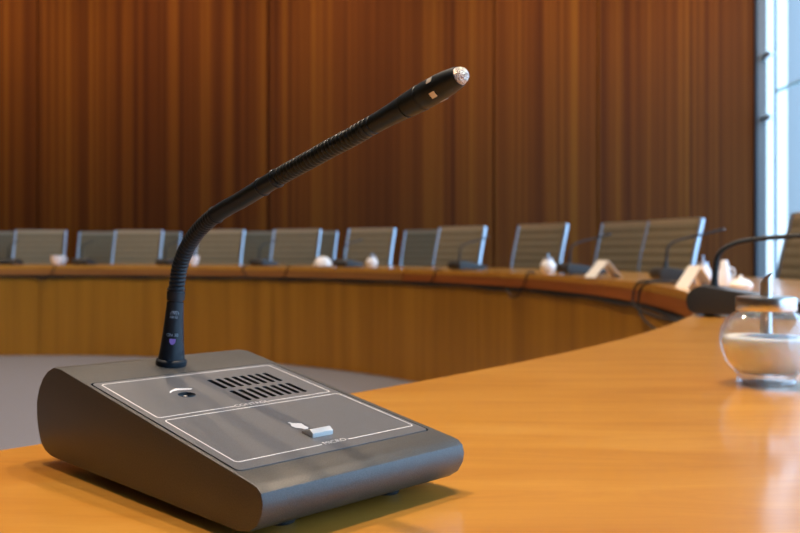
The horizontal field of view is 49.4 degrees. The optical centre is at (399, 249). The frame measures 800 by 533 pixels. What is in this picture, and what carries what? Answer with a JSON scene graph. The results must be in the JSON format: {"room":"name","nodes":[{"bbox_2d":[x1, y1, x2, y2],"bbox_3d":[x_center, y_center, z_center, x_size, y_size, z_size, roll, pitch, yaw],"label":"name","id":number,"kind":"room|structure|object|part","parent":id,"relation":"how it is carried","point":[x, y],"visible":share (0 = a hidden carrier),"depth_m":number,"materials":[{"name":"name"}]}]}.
{"room":"assembly chamber","nodes":[
{"label":"assembly chamber","id":0,"kind":"room"},
{"bbox_2d":[0,355,414,449],"bbox_3d":[-2.520,0.927,2.300,14.560,0.120,17.000,0,0,0],"label":"floor","id":1,"kind":"structure","parent":0,"point":[21,376],"depth_m":5.74,"materials":[{"name":"grey carpet"}]},
{"bbox_2d":[0,231,13,257],"bbox_3d":[-4.157,0.336,8.866,0.532,1.062,0.619,0,0,-13],"label":"chair","id":2,"kind":"object","parent":1,"relation":"on","point":[6,237],"visible":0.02,"depth_m":9.13,"materials":[{"name":"grey fabric"}]},
{"bbox_2d":[12,230,66,263],"bbox_3d":[-3.445,0.336,8.136,0.532,1.062,0.619,0,0,-6],"label":"chair","id":3,"kind":"object","parent":1,"relation":"on","point":[33,246],"visible":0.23,"depth_m":8.38,"materials":[{"name":"beige fabric"}]},
{"bbox_3d":[-3.680,0.128,8.125,0.022,0.640,0.587,0,0,-6],"label":"rail","id":4,"kind":"part","parent":3,"relation":"part of","materials":[{"name":"silver metal"}]},
{"bbox_3d":[-3.213,0.128,8.178,0.022,0.640,0.587,0,0,-6],"label":"rail","id":5,"kind":"part","parent":3,"relation":"part of","materials":[{"name":"silver metal"}]},
{"bbox_2d":[76,232,113,263],"bbox_3d":[-3.153,0.336,9.001,0.532,1.062,0.619,0,0,-6],"label":"chair","id":6,"kind":"object","parent":1,"relation":"on","point":[99,250],"visible":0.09,"depth_m":9.23,"materials":[{"name":"grey fabric"}]},
{"bbox_3d":[-3.388,0.128,8.994,0.022,0.640,0.587,0,0,-6],"label":"rail","id":7,"kind":"part","parent":6,"relation":"part of","materials":[{"name":"silver metal"}]},
{"bbox_2d":[111,230,163,263],"bbox_3d":[-2.554,0.336,8.154,0.532,1.062,0.619,0,0,4],"label":"chair","id":8,"kind":"object","parent":1,"relation":"on","point":[129,246],"visible":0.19,"depth_m":8.39,"materials":[{"name":"grey fabric"}]},
{"bbox_3d":[-2.787,0.128,8.187,0.022,0.640,0.587,0,0,4],"label":"rail","id":9,"kind":"part","parent":8,"relation":"part of","materials":[{"name":"silver metal"}]},
{"bbox_3d":[-2.318,0.128,8.153,0.022,0.640,0.587,0,0,4],"label":"rail","id":10,"kind":"part","parent":8,"relation":"part of","materials":[{"name":"silver metal"}]},
{"bbox_2d":[159,232,181,258],"bbox_3d":[-2.599,0.336,8.998,0.532,1.062,0.619,0,0,6],"label":"chair","id":11,"kind":"object","parent":1,"relation":"on","point":[169,237],"visible":0.06,"depth_m":9.23,"materials":[{"name":"silver metal"}]},
{"bbox_3d":[-2.364,0.128,8.990,0.022,0.640,0.587,0,0,6],"label":"rail","id":12,"kind":"part","parent":11,"relation":"part of","materials":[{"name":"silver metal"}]},
{"bbox_2d":[194,229,245,263],"bbox_3d":[-1.776,0.336,8.034,0.532,1.062,0.619,0,0,13],"label":"chair","id":13,"kind":"object","parent":1,"relation":"on","point":[217,246],"visible":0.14,"depth_m":8.26,"materials":[{"name":"grey fabric"}]},
{"bbox_3d":[-1.544,0.128,7.995,0.022,0.640,0.587,0,0,13],"label":"rail","id":14,"kind":"part","parent":13,"relation":"part of","materials":[{"name":"silver metal"}]},
{"bbox_2d":[239,231,272,263],"bbox_3d":[-1.530,0.336,8.839,0.532,1.062,0.619,0,0,10],"label":"chair","id":15,"kind":"object","parent":1,"relation":"on","point":[253,240],"visible":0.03,"depth_m":9.08,"materials":[{"name":"silver metal"}]},
{"bbox_2d":[269,229,321,264],"bbox_3d":[-1.046,0.336,7.798,0.532,1.062,0.619,0,0,19],"label":"chair","id":16,"kind":"object","parent":1,"relation":"on","point":[292,246],"visible":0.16,"depth_m":8.02,"materials":[{"name":"grey fabric"}]},
{"bbox_3d":[-1.264,0.128,7.887,0.022,0.640,0.587,0,0,19],"label":"rail","id":17,"kind":"part","parent":16,"relation":"part of","materials":[{"name":"silver metal"}]},
{"bbox_3d":[-0.818,0.128,7.738,0.022,0.640,0.587,0,0,19],"label":"rail","id":18,"kind":"part","parent":16,"relation":"part of","materials":[{"name":"silver metal"}]},
{"bbox_2d":[319,231,337,264],"bbox_3d":[-0.961,0.336,8.665,0.532,1.062,0.619,0,0,20],"label":"chair","id":19,"kind":"object","parent":1,"relation":"on","point":[328,244],"visible":0.07,"depth_m":8.84,"materials":[{"name":"silver metal"}]},
{"bbox_3d":[-0.734,0.128,8.600,0.022,0.640,0.587,0,0,20],"label":"rail","id":20,"kind":"part","parent":19,"relation":"part of","materials":[{"name":"silver metal"}]},
{"bbox_2d":[344,228,395,265],"bbox_3d":[-0.394,0.336,7.468,0.532,1.062,0.619,0,0,29],"label":"chair","id":21,"kind":"object","parent":1,"relation":"on","point":[379,242],"visible":0.23,"depth_m":7.67,"materials":[{"name":"grey fabric"}]},
{"bbox_3d":[-0.591,0.128,7.596,0.022,0.640,0.587,0,0,29],"label":"rail","id":22,"kind":"part","parent":21,"relation":"part of","materials":[{"name":"silver metal"}]},
{"bbox_3d":[-0.181,0.128,7.367,0.022,0.640,0.587,0,0,29],"label":"rail","id":23,"kind":"part","parent":21,"relation":"part of","materials":[{"name":"silver metal"}]},
{"bbox_2d":[0,264,799,532],"bbox_3d":[-2.900,0.497,3.320,9.240,0.740,9.240,0,0,0],"label":"conference table","id":24,"kind":"object","parent":1,"relation":"on","point":[567,414],"visible":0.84,"depth_m":0.82,"materials":[{"name":"brown wood"}]},
{"bbox_2d":[0,240,23,264],"bbox_3d":[-3.265,0.019,7.332,0.127,0.215,0.289,0,0,-5],"label":"microphone unit","id":25,"kind":"object","parent":24,"relation":"on","point":[3,261],"visible":0.97,"depth_m":7.21,"materials":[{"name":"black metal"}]},
{"bbox_3d":[-3.978,0.546,6.959,2.070,0.642,0.170,0,0,-16],"label":"panel","id":26,"kind":"part","parent":24,"relation":"part of","materials":[{"name":"brown wood"}]},
{"bbox_2d":[34,264,56,280],"bbox_3d":[-2.919,0.183,7.161,0.180,0.135,0.057,0,0,0],"label":"cable","id":27,"kind":"object","parent":24,"relation":"hanging from","point":[55,264],"visible":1,"depth_m":7.13,"materials":[{"name":"black rubber"}]},
{"bbox_2d":[50,256,66,264],"bbox_3d":[-2.892,0.087,7.348,0.117,0.079,0.105,0,0,16],"label":"coffee cup","id":28,"kind":"object","parent":24,"relation":"on","point":[58,260],"visible":0.94,"depth_m":7.32,"materials":[{"name":"white ceramic"}]},
{"bbox_2d":[71,240,97,264],"bbox_3d":[-2.647,0.019,7.341,0.127,0.215,0.289,0,0,4],"label":"microphone unit","id":29,"kind":"object","parent":24,"relation":"on","point":[75,261],"visible":0.99,"depth_m":7.21,"materials":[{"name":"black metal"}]},
{"bbox_3d":[-1.950,0.546,6.994,2.070,0.642,0.170,0,0,14],"label":"panel","id":30,"kind":"part","parent":24,"relation":"part of","materials":[{"name":"brown wood"}]},
{"bbox_2d":[155,240,179,265],"bbox_3d":[-1.898,0.019,7.222,0.127,0.215,0.289,0,0,14],"label":"microphone unit","id":31,"kind":"object","parent":24,"relation":"on","point":[159,261],"visible":0.93,"depth_m":7.09,"materials":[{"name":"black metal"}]},
{"bbox_2d":[189,256,198,264],"bbox_3d":[-1.700,0.087,7.172,0.117,0.079,0.105,0,0,-30],"label":"coffee cup","id":32,"kind":"object","parent":24,"relation":"on","point":[194,260],"visible":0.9,"depth_m":7.13,"materials":[{"name":"white ceramic"}]},
{"bbox_2d":[37,67,468,531],"bbox_3d":[-0.072,0.024,0.472,0.283,0.206,0.131,0,0,45],"label":"microphone unit","id":33,"kind":"object","parent":24,"relation":"on","point":[239,440],"visible":1,"depth_m":0.45,"materials":[{"name":"grey plastic"}]},
{"bbox_3d":[-0.078,0.086,0.476,0.140,0.025,0.123,0,0,44],"label":"plate","id":34,"kind":"part","parent":33,"relation":"part of","materials":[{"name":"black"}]},
{"bbox_3d":[-0.002,-0.065,0.402,0.046,0.022,0.012,0,0,45],"label":"microphone stem","id":35,"kind":"part","parent":33,"relation":"part of","materials":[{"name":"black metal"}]},
{"bbox_2d":[453,67,468,84],"bbox_3d":[0.026,-0.075,0.375,0.006,0.008,0.008,0,0,44],"label":"grille","id":36,"kind":"object","parent":33,"relation":"attached to","point":[460,74],"depth_m":0.37,"materials":[{"name":"silver metal"}]},
{"bbox_2d":[249,239,278,265],"bbox_3d":[-1.058,0.019,6.903,0.127,0.215,0.289,0,0,27],"label":"microphone unit","id":37,"kind":"object","parent":24,"relation":"on","point":[259,262],"visible":0.98,"depth_m":6.80,"materials":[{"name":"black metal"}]},
{"bbox_2d":[313,256,332,266],"bbox_3d":[-0.584,0.088,6.593,0.160,0.078,0.160,0,0,0],"label":"covered dish","id":38,"kind":"object","parent":24,"relation":"on","point":[322,261],"visible":0.98,"depth_m":6.54,"materials":[{"name":"white ceramic"}]},
{"bbox_2d":[0,276,684,319],"bbox_3d":[-1.133,0.221,4.250,3.694,0.023,7.683,0,0,-28],"label":"cable","id":39,"kind":"object","parent":24,"relation":"hanging from","point":[658,311],"visible":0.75,"depth_m":5.60,"materials":[{"name":"black rubber"}]},
{"bbox_2d":[332,238,363,266],"bbox_3d":[-0.362,0.019,6.441,0.127,0.215,0.289,0,0,33],"label":"microphone unit","id":40,"kind":"object","parent":24,"relation":"on","point":[342,262],"visible":0.98,"depth_m":6.35,"materials":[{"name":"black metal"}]},
{"bbox_2d":[366,253,377,267],"bbox_3d":[-0.201,0.073,6.259,0.086,0.108,0.086,0,0,0],"label":"shaker","id":41,"kind":"object","parent":24,"relation":"on","point":[371,262],"visible":1,"depth_m":6.23,"materials":[{"name":"white ceramic"}]},
{"bbox_2d":[366,258,377,267],"bbox_3d":[-0.201,0.091,6.259,0.086,0.072,0.086,0,0,0],"label":"bowl","id":42,"kind":"object","parent":41,"relation":"on","point":[370,262],"depth_m":6.23,"materials":[{"name":"white ceramic"}]},
{"bbox_3d":[-0.193,0.546,5.980,0.170,0.642,2.070,0,0,-45],"label":"panel","id":43,"kind":"part","parent":24,"relation":"part of","materials":[{"name":"brown wood"}]},
{"bbox_2d":[422,268,440,283],"bbox_3d":[0.191,0.169,5.571,0.147,0.106,0.053,0,0,36],"label":"cable","id":44,"kind":"object","parent":24,"relation":"hanging from","point":[436,268],"visible":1,"depth_m":5.54,"materials":[{"name":"black rubber"}]},
{"bbox_2d":[447,236,488,269],"bbox_3d":[0.456,0.019,5.550,0.289,0.215,0.127,0,0,-34],"label":"microphone unit","id":45,"kind":"object","parent":24,"relation":"on","point":[458,264],"visible":0.98,"depth_m":5.48,"materials":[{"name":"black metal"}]},
{"bbox_2d":[505,272,534,297],"bbox_3d":[0.637,0.191,4.764,0.055,0.151,0.252,0,0,-32],"label":"cable","id":46,"kind":"object","parent":24,"relation":"hanging from","point":[527,272],"visible":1,"depth_m":4.70,"materials":[{"name":"black rubber"}]},
{"bbox_2d":[540,253,555,272],"bbox_3d":[0.813,0.073,4.780,0.086,0.108,0.086,0,0,0],"label":"shaker","id":47,"kind":"object","parent":24,"relation":"on","point":[547,265],"visible":0.94,"depth_m":4.75,"materials":[{"name":"white ceramic"}]},
{"bbox_2d":[540,260,555,272],"bbox_3d":[0.813,0.091,4.780,0.086,0.072,0.086,0,0,0],"label":"bowl","id":48,"kind":"object","parent":47,"relation":"on","point":[546,266],"depth_m":4.75,"materials":[{"name":"white ceramic"}]},
{"bbox_3d":[0.790,0.546,4.206,0.170,0.642,2.070,0,0,-14],"label":"panel","id":49,"kind":"part","parent":24,"relation":"part of","materials":[{"name":"brown wood"}]},
{"bbox_2d":[556,233,611,274],"bbox_3d":[0.961,0.019,4.471,0.289,0.215,0.127,0,0,-17],"label":"microphone unit","id":50,"kind":"object","parent":24,"relation":"on","point":[564,268],"visible":0.95,"depth_m":4.41,"materials":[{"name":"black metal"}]},
{"bbox_2d":[585,260,622,277],"bbox_3d":[0.935,0.087,4.000,0.140,0.080,0.120,0,0,-10],"label":"name card","id":51,"kind":"object","parent":24,"relation":"on","point":[598,266],"visible":0.91,"depth_m":3.99,"materials":[{"name":"white paper"}]},
{"bbox_2d":[631,279,679,321],"bbox_3d":[0.852,0.175,2.654,0.134,0.124,1.511,0,0,9],"label":"cable","id":52,"kind":"object","parent":24,"relation":"hanging from","point":[646,280],"visible":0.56,"depth_m":3.32,"materials":[{"name":"black rubber"}]},
{"bbox_2d":[637,280,676,329],"bbox_3d":[0.835,0.196,2.562,0.140,0.166,1.497,0,0,10],"label":"cable","id":53,"kind":"object","parent":24,"relation":"hanging from","point":[652,281],"visible":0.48,"depth_m":3.23,"materials":[{"name":"black rubber"}]},
{"bbox_3d":[0.705,0.546,2.149,0.179,0.642,2.135,0,0,18],"label":"panel","id":54,"kind":"part","parent":24,"relation":"part of","materials":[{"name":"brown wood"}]},
{"bbox_2d":[649,228,724,280],"bbox_3d":[1.165,0.019,3.498,0.289,0.215,0.127,0,0,-2],"label":"microphone unit","id":55,"kind":"object","parent":24,"relation":"on","point":[656,273],"visible":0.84,"depth_m":3.46,"materials":[{"name":"grey plastic"}]},
{"bbox_3d":[1.263,-0.074,3.502,0.049,0.022,0.012,0,0,-2],"label":"microphone stem","id":56,"kind":"part","parent":55,"relation":"part of","materials":[{"name":"black metal"}]},
{"bbox_2d":[675,265,710,287],"bbox_3d":[1.000,0.090,2.950,0.100,0.074,0.090,0,0,-8],"label":"name card","id":57,"kind":"object","parent":24,"relation":"on","point":[691,272],"visible":0.77,"depth_m":2.94,"materials":[{"name":"white paper"}]},
{"bbox_2d":[695,255,711,284],"bbox_3d":[1.100,0.073,3.160,0.060,0.108,0.060,0,0,0],"label":"shaker","id":58,"kind":"object","parent":24,"relation":"on","point":[703,264],"visible":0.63,"depth_m":3.14,"materials":[{"name":"white"}]},
{"bbox_3d":[1.100,0.050,3.160,0.039,0.014,0.039,0,0,0],"label":"lid","id":59,"kind":"part","parent":58,"relation":"part of","materials":[{"name":"silver metal"}]},
{"bbox_2d":[695,265,711,284],"bbox_3d":[1.100,0.091,3.160,0.060,0.072,0.060,0,0,0],"label":"bowl","id":60,"kind":"object","parent":58,"relation":"on","point":[706,268],"depth_m":3.14,"materials":[{"name":"white ceramic"}]},
{"bbox_2d":[718,260,734,286],"bbox_3d":[1.119,0.081,2.987,0.054,0.092,0.044,0,0,33],"label":"creamer","id":61,"kind":"object","parent":24,"relation":"on","point":[724,274],"visible":0.86,"depth_m":2.98,"materials":[{"name":"white ceramic"}]},
{"bbox_2d":[728,275,752,290],"bbox_3d":[1.030,0.101,2.630,0.072,0.052,0.072,0,0,0],"label":"sugar bowl","id":62,"kind":"object","parent":24,"relation":"on","point":[740,283],"visible":0.9,"depth_m":2.60,"materials":[{"name":"white ceramic"}]},
{"bbox_3d":[1.030,0.089,2.630,0.068,0.028,0.068,0,0,0],"label":"lid","id":63,"kind":"part","parent":62,"relation":"part of","materials":[{"name":"white ceramic"}]},
{"bbox_2d":[686,233,799,318],"bbox_3d":[0.704,0.046,1.655,0.291,0.162,0.127,0,0,25],"label":"microphone unit","id":64,"kind":"object","parent":24,"relation":"on","point":[712,298],"visible":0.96,"depth_m":1.64,"materials":[{"name":"grey plastic"}]},
{"bbox_3d":[0.694,0.086,1.659,0.140,0.025,0.120,0,0,25],"label":"plate","id":65,"kind":"part","parent":64,"relation":"part of","materials":[{"name":"black"}]},
{"bbox_2d":[719,273,799,387],"bbox_3d":[0.347,0.074,0.825,0.084,0.106,0.084,0,0,0],"label":"shaker","id":66,"kind":"object","parent":24,"relation":"on","point":[766,353],"visible":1,"depth_m":0.80,"materials":[{"name":"clear glass"}]},
{"bbox_2d":[719,310,799,378],"bbox_3d":[0.347,0.086,0.825,0.084,0.066,0.084,0,0,0],"label":"glass bowl","id":67,"kind":"object","parent":66,"relation":"on","point":[766,353],"depth_m":0.80,"materials":[{"name":"clear glass"}]},
{"bbox_3d":[0.347,0.084,0.825,0.080,0.062,0.080,0,0,0],"label":"glass","id":68,"kind":"part","parent":66,"relation":"part of","materials":[{"name":"clear glass"}]},
{"bbox_3d":[0.347,0.050,0.825,0.011,0.058,0.011,0,0,0],"label":"spout","id":69,"kind":"part","parent":66,"relation":"part of","materials":[{"name":"silver metal"}]},
{"bbox_3d":[0.347,0.050,0.825,0.054,0.014,0.054,0,0,0],"label":"lid","id":70,"kind":"part","parent":66,"relation":"part of","materials":[{"name":"silver metal"}]},
{"bbox_2d":[400,230,437,265],"bbox_3d":[0.101,0.336,8.150,0.532,1.062,0.619,0,0,32],"label":"chair","id":71,"kind":"object","parent":1,"relation":"on","point":[418,246],"visible":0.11,"depth_m":8.38,"materials":[{"name":"grey fabric"}]},
{"bbox_3d":[-0.090,0.128,8.287,0.022,0.640,0.587,0,0,32],"label":"rail","id":72,"kind":"part","parent":71,"relation":"part of","materials":[{"name":"silver metal"}]},
{"bbox_2d":[432,226,486,266],"bbox_3d":[0.318,0.336,6.944,0.532,1.062,0.619,0,0,42],"label":"chair","id":73,"kind":"object","parent":1,"relation":"on","point":[449,240],"visible":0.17,"depth_m":7.13,"materials":[{"name":"grey fabric"}]},
{"bbox_3d":[0.152,0.128,7.112,0.022,0.640,0.587,0,0,42],"label":"rail","id":74,"kind":"part","parent":73,"relation":"part of","materials":[{"name":"silver metal"}]},
{"bbox_3d":[0.504,0.128,6.800,0.022,0.640,0.587,0,0,42],"label":"rail","id":75,"kind":"part","parent":73,"relation":"part of","materials":[{"name":"silver metal"}]},
{"bbox_2d":[510,223,568,268],"bbox_3d":[0.834,0.336,6.296,0.619,1.062,0.532,0,0,-39],"label":"chair","id":76,"kind":"object","parent":1,"relation":"on","point":[532,243],"visible":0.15,"depth_m":6.45,"materials":[{"name":"grey fabric"}]},
{"bbox_3d":[0.700,0.128,6.489,0.587,0.640,0.022,0,0,-39],"label":"rail","id":77,"kind":"part","parent":76,"relation":"part of","materials":[{"name":"silver metal"}]},
{"bbox_3d":[0.993,0.128,6.122,0.587,0.640,0.022,0,0,-39],"label":"rail","id":78,"kind":"part","parent":76,"relation":"part of","materials":[{"name":"silver metal"}]},
{"bbox_2d":[593,221,646,271],"bbox_3d":[1.324,0.336,5.864,0.619,1.062,0.532,0,0,-31],"label":"chair","id":79,"kind":"object","parent":1,"relation":"on","point":[622,248],"visible":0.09,"depth_m":5.99,"materials":[{"name":"grey fabric"}]},
{"bbox_3d":[1.217,0.128,6.074,0.587,0.640,0.022,0,0,-31],"label":"rail","id":80,"kind":"part","parent":79,"relation":"part of","materials":[{"name":"silver metal"}]},
{"bbox_2d":[637,218,704,271],"bbox_3d":[1.450,0.336,5.310,0.619,1.062,0.532,0,0,-25],"label":"chair","id":81,"kind":"object","parent":1,"relation":"on","point":[659,233],"visible":0.24,"depth_m":5.40,"materials":[{"name":"grey fabric"}]},
{"bbox_3d":[1.367,0.128,5.531,0.587,0.640,0.022,0,0,-25],"label":"rail","id":82,"kind":"part","parent":81,"relation":"part of","materials":[{"name":"silver metal"}]},
{"bbox_3d":[1.562,0.128,5.103,0.587,0.640,0.022,0,0,-25],"label":"rail","id":83,"kind":"part","parent":81,"relation":"part of","materials":[{"name":"silver metal"}]},
{"bbox_2d":[776,212,799,279],"bbox_3d":[1.816,0.336,4.257,0.619,1.062,0.532,0,0,-11],"label":"chair","id":84,"kind":"object","parent":1,"relation":"on","point":[788,267],"visible":0.09,"depth_m":4.48,"materials":[{"name":"grey fabric"}]},
{"bbox_2d":[0,0,753,276],"bbox_3d":[-2.645,-1.308,10.682,13.910,4.350,0.235,0,0,0],"label":"wall","id":85,"kind":"structure","parent":0,"point":[584,115],"depth_m":10.57,"materials":[{"name":"brown wood"}]},
{"bbox_2d":[754,0,757,276],"bbox_3d":[4.322,-1.308,10.670,0.025,4.350,0.260,0,0,0],"label":"trim","id":86,"kind":"structure","parent":85,"relation":"attached to","point":[755,1],"depth_m":10.54,"materials":[{"name":"grey"}]},
{"bbox_2d":[758,0,799,277],"bbox_3d":[4.423,-1.308,2.385,0.175,4.350,16.830,0,0,0],"label":"window","id":87,"kind":"structure","parent":85,"relation":"in","point":[763,55],"depth_m":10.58,"materials":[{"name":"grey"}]},
{"bbox_3d":[4.423,-1.308,2.385,0.175,4.350,16.830,0,0,0],"label":"frame","id":88,"kind":"part","parent":87,"relation":"part of","materials":[{"name":"grey metal"}]}
]}

